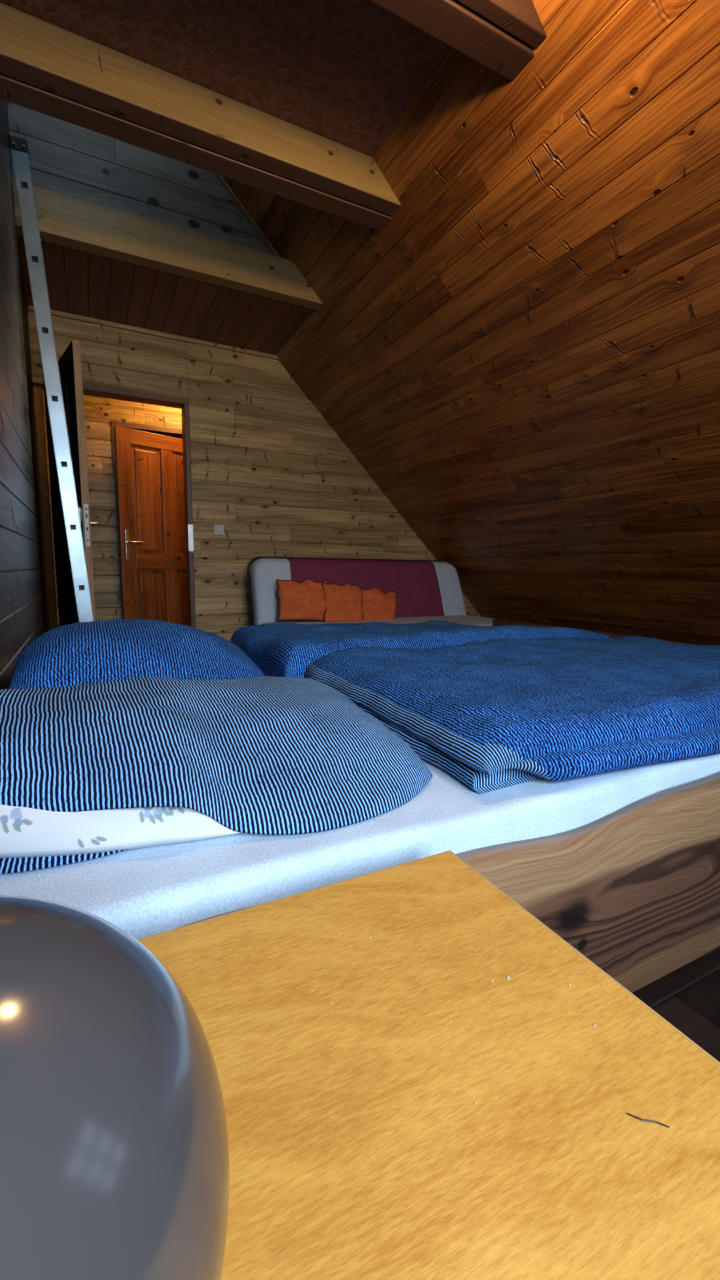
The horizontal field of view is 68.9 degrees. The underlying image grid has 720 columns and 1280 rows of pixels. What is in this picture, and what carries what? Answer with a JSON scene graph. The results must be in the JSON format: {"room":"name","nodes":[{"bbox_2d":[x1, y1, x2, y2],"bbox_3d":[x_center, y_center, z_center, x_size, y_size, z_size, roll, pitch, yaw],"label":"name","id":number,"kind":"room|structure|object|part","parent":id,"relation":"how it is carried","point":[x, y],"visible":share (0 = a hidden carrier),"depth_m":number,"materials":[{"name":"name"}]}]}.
{"room":"attic bedroom","nodes":[
{"label":"attic bedroom","id":0,"kind":"room"},
{"bbox_2d":[0,99,43,688],"bbox_3d":[-0.579,-1.185,0.502,0.055,3.900,4.010,-3,9,-27],"label":"wall","id":1,"kind":"structure","parent":0,"point":[21,608],"depth_m":1.81,"materials":[{"name":"brown wood"}]},
{"bbox_2d":[19,272,57,632],"bbox_3d":[-2.163,-1.606,3.453,0.055,3.900,2.740,-3,9,-27],"label":"wall","id":2,"kind":"structure","parent":0,"point":[35,394],"depth_m":3.41,"materials":[{"name":"brown wood"}]},
{"bbox_2d":[43,339,98,626],"bbox_3d":[-1.710,-0.576,3.061,0.160,1.951,0.841,-7,11,-43],"label":"door","id":3,"kind":"structure","parent":2,"relation":"in","point":[70,365],"depth_m":2.79,"materials":[{"name":"brown wood"}]},
{"bbox_3d":[-1.716,-1.086,3.010,0.006,0.600,0.500,-6,10,-39],"label":"panel","id":4,"kind":"part","parent":3,"relation":"part of","materials":[{"name":"black wood"}]},
{"bbox_3d":[-1.727,-0.157,3.137,0.006,0.600,0.500,-6,10,-39],"label":"panel","id":5,"kind":"part","parent":3,"relation":"part of","materials":[{"name":"black wood"}]},
{"bbox_3d":[-1.427,-0.600,2.746,0.020,0.215,0.002,-6,10,-39],"label":"lock plate","id":6,"kind":"part","parent":3,"relation":"part of","materials":[{"name":"metal"}]},
{"bbox_3d":[-1.457,-0.614,2.867,0.057,0.190,0.131,-3,9,-27],"label":"handle","id":7,"kind":"part","parent":3,"relation":"part of","materials":[{"name":"metal"}]},
{"bbox_2d":[42,388,181,626],"bbox_3d":[-1.339,-1.048,4.883,2.650,2.430,0.088,-3,9,-27],"label":"wall","id":8,"kind":"structure","parent":0,"point":[99,412],"depth_m":4.41,"materials":[{"name":"brown wood"}]},
{"bbox_2d":[112,420,181,618],"bbox_3d":[-1.710,-0.833,4.714,0.845,2.040,0.100,-3,9,-27],"label":"trim","id":9,"kind":"structure","parent":8,"relation":"attached to","point":[141,427],"depth_m":4.47,"materials":[{"name":"brown wood"}]},
{"bbox_2d":[114,426,187,625],"bbox_3d":[-1.631,-0.760,4.531,0.098,1.923,0.833,8,11,43],"label":"door","id":10,"kind":"structure","parent":8,"relation":"in","point":[149,466],"depth_m":4.40,"materials":[{"name":"wood"}]},
{"bbox_3d":[-1.825,-0.774,4.272,0.145,0.240,0.056,-3,9,-27],"label":"handle","id":11,"kind":"part","parent":10,"relation":"part of","materials":[{"name":"metal"}]},
{"bbox_3d":[-1.770,-1.155,4.369,0.012,0.870,0.252,8,11,43],"label":"panel","id":12,"kind":"part","parent":10,"relation":"part of","materials":[{"name":"brown wood"}]},
{"bbox_3d":[-1.780,-0.294,4.487,0.012,0.608,0.252,8,11,43],"label":"panel","id":13,"kind":"part","parent":10,"relation":"part of","materials":[{"name":"brown wood"}]},
{"bbox_3d":[-1.642,-1.659,4.429,0.038,0.115,0.603,8,11,43],"label":"rail","id":14,"kind":"part","parent":10,"relation":"part of","materials":[{"name":"brown wood"}]},
{"bbox_3d":[-1.653,-0.676,4.562,0.038,0.130,0.603,8,11,43],"label":"rail","id":15,"kind":"part","parent":10,"relation":"part of","materials":[{"name":"brown wood"}]},
{"bbox_3d":[-1.529,-1.187,4.624,0.012,0.870,0.252,8,11,43],"label":"panel","id":16,"kind":"part","parent":10,"relation":"part of","materials":[{"name":"brown wood"}]},
{"bbox_3d":[-1.539,-0.326,4.741,0.012,0.608,0.252,8,11,43],"label":"panel","id":17,"kind":"part","parent":10,"relation":"part of","materials":[{"name":"brown wood"}]},
{"bbox_2d":[7,102,273,254],"bbox_3d":[-0.967,-2.718,2.759,1.556,1.480,0.025,-3,9,-27],"label":"wall","id":18,"kind":"structure","parent":0,"point":[66,158],"depth_m":2.68,"materials":[{"name":"grey wood"}]},
{"bbox_2d":[13,179,322,309],"bbox_3d":[-0.928,-2.057,2.797,1.553,0.190,0.090,-3,9,-27],"label":"ceiling beam","id":19,"kind":"structure","parent":18,"relation":"attached to","point":[63,220],"depth_m":2.71,"materials":[{"name":"beige wood"}]},
{"bbox_2d":[216,174,279,256],"bbox_3d":[-0.935,-2.697,2.736,1.475,1.415,0.020,-3,9,-27],"label":"trim","id":20,"kind":"structure","parent":18,"relation":"attached to","point":[220,177],"depth_m":2.94,"materials":[{"name":"brown wood"}]},
{"bbox_2d":[17,235,314,354],"bbox_3d":[-1.129,-2.037,3.212,1.610,0.025,0.800,-3,9,-27],"label":"ceiling","id":21,"kind":"structure","parent":0,"point":[82,283],"depth_m":3.13,"materials":[{"name":"red wood"}]},
{"bbox_2d":[154,433,181,438],"bbox_3d":[-1.692,-1.094,5.296,2.400,2.400,0.050,-3,9,-27],"label":"wall","id":22,"kind":"structure","parent":0,"point":[179,437],"depth_m":5.08,"materials":[{"name":"brown wood"}]},
{"bbox_2d":[0,0,448,156],"bbox_3d":[-0.405,-1.971,1.610,1.380,0.022,0.900,-3,9,-27],"label":"ceiling","id":23,"kind":"structure","parent":0,"point":[344,72],"depth_m":1.76,"materials":[{"name":"brown wood"}]},
{"bbox_2d":[0,3,400,230],"bbox_3d":[-0.538,-1.942,2.027,1.537,0.148,0.190,-3,9,-27],"label":"ceiling beam","id":24,"kind":"structure","parent":23,"relation":"attached to","point":[46,68],"depth_m":1.91,"materials":[{"name":"beige wood"}]},
{"bbox_2d":[370,0,546,80],"bbox_3d":[-0.152,-1.836,1.280,1.537,0.148,0.155,-3,9,-27],"label":"ceiling beam","id":25,"kind":"structure","parent":23,"relation":"attached to","point":[500,35],"depth_m":1.54,"materials":[{"name":"brown wood"}]},
{"bbox_2d":[27,306,480,640],"bbox_3d":[-0.244,-0.961,4.333,4.110,2.430,0.099,-3,9,-27],"label":"wall","id":26,"kind":"structure","parent":0,"point":[267,467],"depth_m":3.94,"materials":[{"name":"brown wood"}]},
{"bbox_2d":[43,378,195,627],"bbox_3d":[-1.624,-0.671,3.660,0.876,2.005,0.132,-3,9,-27],"label":"door frame","id":27,"kind":"structure","parent":26,"relation":"attached to","point":[90,390],"depth_m":3.72,"materials":[{"name":"brown wood"}]},
{"bbox_3d":[-1.250,-0.678,3.854,0.034,1.975,0.130,-3,9,-27],"label":"frame post","id":28,"kind":"part","parent":27,"relation":"part of","materials":[{"name":"brown wood"}]},
{"bbox_3d":[-1.223,-0.738,3.794,0.036,0.190,0.020,-3,9,-27],"label":"strike plate","id":29,"kind":"part","parent":27,"relation":"part of","materials":[{"name":"metal"}]},
{"bbox_2d":[29,305,278,359],"bbox_3d":[-1.309,-2.059,3.551,1.580,0.024,0.020,-3,9,-27],"label":"trim","id":30,"kind":"structure","parent":26,"relation":"attached to","point":[31,308],"depth_m":3.52,"materials":[{"name":"brown wood"}]},
{"bbox_2d":[214,525,223,534],"bbox_3d":[-1.040,-0.812,3.878,0.076,0.076,0.018,-3,9,-27],"label":"light switch","id":31,"kind":"object","parent":26,"relation":"attached to","point":[218,529],"visible":1,"depth_m":3.87,"materials":[{"name":"beige plastic"}]},
{"bbox_2d":[222,0,719,645],"bbox_3d":[0.983,-1.372,1.931,4.066,3.957,5.150,-3,9,-27],"label":"wall","id":32,"kind":"structure","parent":0,"point":[524,360],"depth_m":2.38,"materials":[{"name":"brown wood"}]},
{"bbox_2d":[632,947,719,1061],"bbox_3d":[0.573,0.499,2.892,4.110,0.055,6.750,-3,9,-27],"label":"floor","id":33,"kind":"structure","parent":0,"point":[688,997],"depth_m":1.06,"materials":[{"name":"brown wood"}]},
{"bbox_2d":[9,135,93,621],"bbox_3d":[-1.429,-0.815,2.549,0.254,2.599,0.396,-3,9,-27],"label":"ladder","id":34,"kind":"object","parent":33,"relation":"on","point":[18,146],"visible":0.83,"depth_m":2.32,"materials":[{"name":"metal"}]},
{"bbox_3d":[-1.507,-0.832,2.704,0.253,2.590,0.024,-4,9,-28],"label":"rail","id":35,"kind":"part","parent":34,"relation":"part of","materials":[{"name":"metal"}]},
{"bbox_2d":[0,619,719,992],"bbox_3d":[0.177,0.342,1.572,2.095,0.601,1.656,-3,9,-27],"label":"double bed","id":36,"kind":"object","parent":33,"relation":"on","point":[623,866],"visible":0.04,"depth_m":0.68,"materials":[{"name":"white fabric"}]},
{"bbox_2d":[9,619,265,688],"bbox_3d":[-0.531,0.032,1.336,0.609,0.169,0.638,-3,9,-27],"label":"pillow","id":37,"kind":"object","parent":36,"relation":"on","point":[80,653],"visible":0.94,"depth_m":1.11,"materials":[{"name":"blue fabric"}]},
{"bbox_2d":[0,676,432,873],"bbox_3d":[-0.260,0.131,0.819,0.637,0.116,0.603,-3,9,-27],"label":"pillow","id":38,"kind":"object","parent":36,"relation":"on","point":[95,770],"visible":1,"depth_m":0.63,"materials":[{"name":"blue fabric"}]},
{"bbox_2d":[0,805,240,857],"bbox_3d":[-0.261,0.172,0.658,0.485,0.074,0.248,-3,9,-27],"label":"floral cushion","id":39,"kind":"object","parent":38,"relation":"on","point":[26,831],"depth_m":0.55,"materials":[{"name":"white fabric"}]},
{"bbox_2d":[230,621,611,677],"bbox_3d":[0.271,-0.006,1.861,1.336,0.117,0.726,-3,9,-27],"label":"duvet","id":40,"kind":"object","parent":36,"relation":"on","point":[278,649],"visible":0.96,"depth_m":1.59,"materials":[{"name":"blue fabric"}]},
{"bbox_2d":[306,635,719,793],"bbox_3d":[0.615,0.084,1.306,1.374,0.100,0.832,-3,9,-27],"label":"duvet","id":41,"kind":"object","parent":36,"relation":"on","point":[493,714],"visible":0.98,"depth_m":0.91,"materials":[{"name":"blue fabric"}]},
{"bbox_3d":[1.069,0.178,2.008,0.040,0.372,1.640,-3,9,-27],"label":"footboard","id":42,"kind":"part","parent":36,"relation":"part of","materials":[{"name":"brown wood"}]},
{"bbox_2d":[247,557,493,625],"bbox_3d":[0.229,-0.132,3.846,1.874,0.928,1.001,-3,9,-27],"label":"sofa","id":43,"kind":"object","parent":33,"relation":"on","point":[427,590],"visible":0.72,"depth_m":4.07,"materials":[{"name":"grey fabric"}]},
{"bbox_3d":[-0.640,-0.344,3.784,0.265,0.486,0.248,-3,9,-27],"label":"backrest","id":44,"kind":"part","parent":43,"relation":"part of","materials":[{"name":"grey fabric"}]},
{"bbox_2d":[276,579,327,620],"bbox_3d":[-0.396,-0.275,3.663,0.406,0.304,0.148,-3,9,-27],"label":"cushion","id":45,"kind":"object","parent":43,"relation":"on","point":[303,600],"visible":0.93,"depth_m":3.61,"materials":[{"name":"orange fabric"}]},
{"bbox_2d":[322,582,363,621],"bbox_3d":[-0.120,-0.258,3.763,0.333,0.314,0.152,-3,9,-27],"label":"cushion","id":46,"kind":"object","parent":43,"relation":"on","point":[344,603],"visible":0.9,"depth_m":3.72,"materials":[{"name":"orange fabric"}]},
{"bbox_3d":[0.066,-0.385,4.143,1.322,0.487,0.248,-3,9,-27],"label":"backrest","id":47,"kind":"part","parent":43,"relation":"part of","materials":[{"name":"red fabric"}]},
{"bbox_3d":[0.271,-0.004,3.748,1.840,0.245,0.760,-3,9,-27],"label":"seat","id":48,"kind":"part","parent":43,"relation":"part of","materials":[{"name":"grey fabric"}]},
{"bbox_2d":[362,587,397,619],"bbox_3d":[0.119,-0.247,3.932,0.414,0.324,0.150,-3,9,-27],"label":"cushion","id":49,"kind":"object","parent":43,"relation":"on","point":[377,604],"visible":0.61,"depth_m":3.89,"materials":[{"name":"orange fabric"}]},
{"bbox_3d":[0.745,-0.423,4.489,0.318,0.486,0.248,-3,9,-27],"label":"backrest","id":50,"kind":"part","parent":43,"relation":"part of","materials":[{"name":"grey fabric"}]},
{"bbox_2d":[138,850,719,1279],"bbox_3d":[-0.021,0.544,0.260,0.522,0.549,0.514,-3,9,-27],"label":"nightstand","id":51,"kind":"object","parent":33,"relation":"on","point":[361,1147],"visible":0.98,"depth_m":0.30,"materials":[{"name":"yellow wood"}]},
{"bbox_2d":[0,895,228,1279],"bbox_3d":[-0.138,0.182,0.155,0.193,0.192,0.193,-3,9,-27],"label":"table lamp","id":52,"kind":"object","parent":51,"relation":"on","point":[114,1148],"visible":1,"depth_m":0.14,"materials":[{"name":"grey glass"}]},
{"bbox_2d":[270,933,595,1103],"bbox_3d":[0.051,0.250,0.388,0.214,0.001,0.124,7,10,38],"label":"dust specks","id":53,"kind":"object","parent":51,"relation":"on","point":[508,977],"visible":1,"depth_m":0.39,"materials":[{"name":"white dust"}]},
{"bbox_2d":[627,1113,668,1127],"bbox_3d":[0.159,0.265,0.289,0.021,0.001,0.002,3,8,18],"label":"thread","id":54,"kind":"object","parent":51,"relation":"on","point":[627,1113],"visible":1,"depth_m":0.29,"materials":[{"name":"grey fabric"}]}
]}

